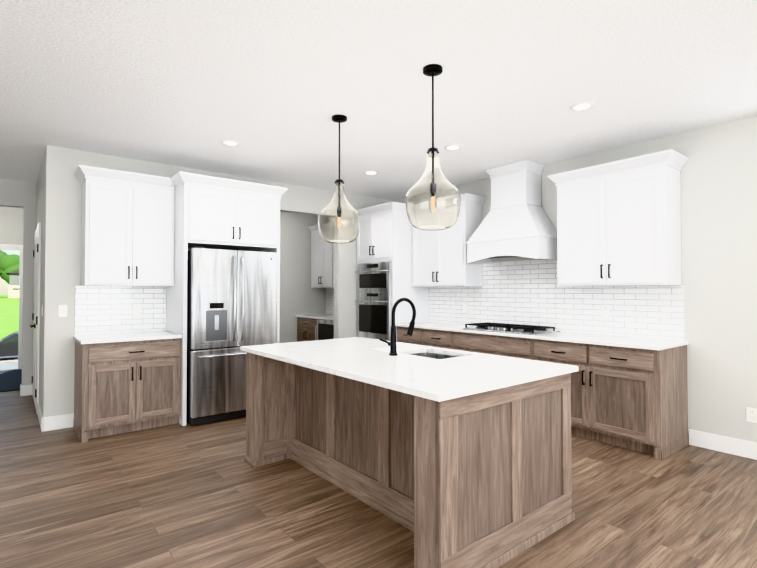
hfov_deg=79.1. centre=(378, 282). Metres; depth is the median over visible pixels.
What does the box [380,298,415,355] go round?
faucet
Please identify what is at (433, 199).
pendant light
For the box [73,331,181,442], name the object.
base cabinet
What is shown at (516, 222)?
range hood
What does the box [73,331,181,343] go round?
countertop
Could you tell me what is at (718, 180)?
wall
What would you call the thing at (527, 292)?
tile backsplash
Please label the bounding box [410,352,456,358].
sink
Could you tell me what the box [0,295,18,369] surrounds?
ground
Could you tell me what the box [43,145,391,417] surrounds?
wall
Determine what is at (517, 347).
base cabinet
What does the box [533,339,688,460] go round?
base cabinet
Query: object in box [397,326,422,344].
drawer
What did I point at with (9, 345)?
car
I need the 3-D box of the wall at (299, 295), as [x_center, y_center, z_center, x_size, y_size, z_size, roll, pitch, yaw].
[-2.689,0.098,7.359,4.273,2.760,0.120,1,-1,-39]
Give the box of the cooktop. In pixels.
[463,322,559,334]
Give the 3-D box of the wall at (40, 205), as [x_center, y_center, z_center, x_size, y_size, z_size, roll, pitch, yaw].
[-3.871,0.064,5.326,0.120,2.760,1.999,1,-1,-39]
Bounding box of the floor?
[0,369,756,567]
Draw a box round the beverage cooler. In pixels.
[315,319,333,339]
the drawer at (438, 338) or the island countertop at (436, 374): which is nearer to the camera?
the island countertop at (436, 374)
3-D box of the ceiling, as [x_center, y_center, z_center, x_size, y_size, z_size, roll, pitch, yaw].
[-1.450,-1.395,2.446,8.950,0.060,14.580,1,-1,-39]
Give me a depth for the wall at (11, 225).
7.81 m
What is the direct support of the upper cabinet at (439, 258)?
attached to the wall at (718, 180)
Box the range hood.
[466,160,556,263]
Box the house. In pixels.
[6,269,18,297]
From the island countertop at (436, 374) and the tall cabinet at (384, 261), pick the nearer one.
the island countertop at (436, 374)
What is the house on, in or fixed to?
on the ground
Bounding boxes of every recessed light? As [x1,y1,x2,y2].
[221,140,239,145]
[364,171,378,174]
[444,144,461,149]
[569,101,594,110]
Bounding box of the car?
[0,331,17,356]
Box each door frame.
[0,244,22,368]
[32,222,40,413]
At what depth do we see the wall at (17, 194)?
5.92 m
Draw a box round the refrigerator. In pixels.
[186,246,276,425]
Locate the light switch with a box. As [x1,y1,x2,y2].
[59,305,66,316]
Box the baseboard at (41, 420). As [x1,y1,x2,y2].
[37,402,44,431]
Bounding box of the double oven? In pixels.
[355,261,390,340]
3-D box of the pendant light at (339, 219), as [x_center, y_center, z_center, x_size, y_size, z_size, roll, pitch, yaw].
[-0.318,-0.834,3.717,0.350,1.017,0.350,1,-1,-39]
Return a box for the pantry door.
[30,230,38,407]
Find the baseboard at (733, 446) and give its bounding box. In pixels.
[689,429,756,459]
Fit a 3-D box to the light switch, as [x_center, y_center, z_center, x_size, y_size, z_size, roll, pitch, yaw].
[-3.097,0.280,4.498,0.070,0.115,0.010,1,-1,-39]
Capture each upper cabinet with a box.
[74,165,174,285]
[412,193,485,286]
[548,149,687,285]
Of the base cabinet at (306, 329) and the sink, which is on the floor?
the base cabinet at (306, 329)
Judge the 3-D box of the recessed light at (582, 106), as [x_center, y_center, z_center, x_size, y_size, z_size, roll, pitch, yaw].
[1.549,-1.340,3.492,0.176,0.010,0.176,1,-1,-39]
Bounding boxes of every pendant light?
[318,115,360,242]
[405,64,460,230]
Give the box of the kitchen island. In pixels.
[241,350,577,567]
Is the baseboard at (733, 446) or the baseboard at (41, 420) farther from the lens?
the baseboard at (41, 420)
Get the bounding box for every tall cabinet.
[166,172,287,425]
[355,201,428,341]
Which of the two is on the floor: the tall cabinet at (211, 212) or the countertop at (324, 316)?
the tall cabinet at (211, 212)
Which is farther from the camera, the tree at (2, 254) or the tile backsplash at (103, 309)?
the tree at (2, 254)
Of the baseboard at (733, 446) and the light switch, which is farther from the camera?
the light switch
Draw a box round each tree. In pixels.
[0,250,7,269]
[0,254,18,283]
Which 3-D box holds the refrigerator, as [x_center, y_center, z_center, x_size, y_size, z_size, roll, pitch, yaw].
[-1.689,0.545,5.062,0.905,1.790,0.798,1,-1,-39]
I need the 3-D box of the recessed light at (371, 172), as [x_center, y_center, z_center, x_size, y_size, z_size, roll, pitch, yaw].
[-0.087,-1.307,5.461,0.176,0.010,0.176,1,-1,-39]
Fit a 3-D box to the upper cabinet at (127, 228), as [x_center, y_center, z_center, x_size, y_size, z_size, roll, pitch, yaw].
[-2.579,-0.529,4.685,0.860,1.125,0.390,1,-1,-39]
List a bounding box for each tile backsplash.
[75,286,165,334]
[326,288,333,314]
[429,259,684,340]
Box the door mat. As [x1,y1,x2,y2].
[0,369,21,391]
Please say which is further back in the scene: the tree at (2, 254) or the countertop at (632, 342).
the tree at (2, 254)
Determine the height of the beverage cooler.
0.873 m
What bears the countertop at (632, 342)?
on the base cabinet at (635, 399)
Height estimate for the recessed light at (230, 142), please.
0.010 m
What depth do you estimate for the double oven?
6.37 m
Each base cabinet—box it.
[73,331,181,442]
[297,317,316,341]
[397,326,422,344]
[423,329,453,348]
[454,332,532,359]
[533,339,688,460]
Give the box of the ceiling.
[0,0,756,208]
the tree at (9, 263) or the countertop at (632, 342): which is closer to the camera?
the countertop at (632, 342)
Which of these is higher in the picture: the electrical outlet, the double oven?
the double oven
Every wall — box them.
[0,178,36,395]
[0,207,23,244]
[36,150,45,414]
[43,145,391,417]
[280,211,325,342]
[393,116,756,442]
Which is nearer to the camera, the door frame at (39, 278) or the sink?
the sink
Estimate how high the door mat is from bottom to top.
0.013 m
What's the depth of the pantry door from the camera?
5.41 m
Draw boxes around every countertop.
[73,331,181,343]
[240,338,577,401]
[296,314,333,319]
[395,322,687,350]
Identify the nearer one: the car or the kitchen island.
the kitchen island
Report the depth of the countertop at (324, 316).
7.84 m
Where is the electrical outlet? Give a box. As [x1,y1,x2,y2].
[746,407,756,422]
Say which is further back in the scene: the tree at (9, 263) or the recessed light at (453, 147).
the tree at (9, 263)
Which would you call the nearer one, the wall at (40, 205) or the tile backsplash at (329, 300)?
the wall at (40, 205)
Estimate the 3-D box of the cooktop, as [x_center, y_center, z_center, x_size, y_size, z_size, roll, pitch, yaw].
[1.473,0.507,5.141,0.530,0.056,0.915,1,-1,-39]
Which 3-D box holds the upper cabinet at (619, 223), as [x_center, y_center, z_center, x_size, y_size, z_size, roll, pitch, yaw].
[2.234,-0.535,4.360,0.390,1.125,1.126,1,-1,-39]
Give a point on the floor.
(204, 495)
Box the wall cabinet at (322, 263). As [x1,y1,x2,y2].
[308,225,333,287]

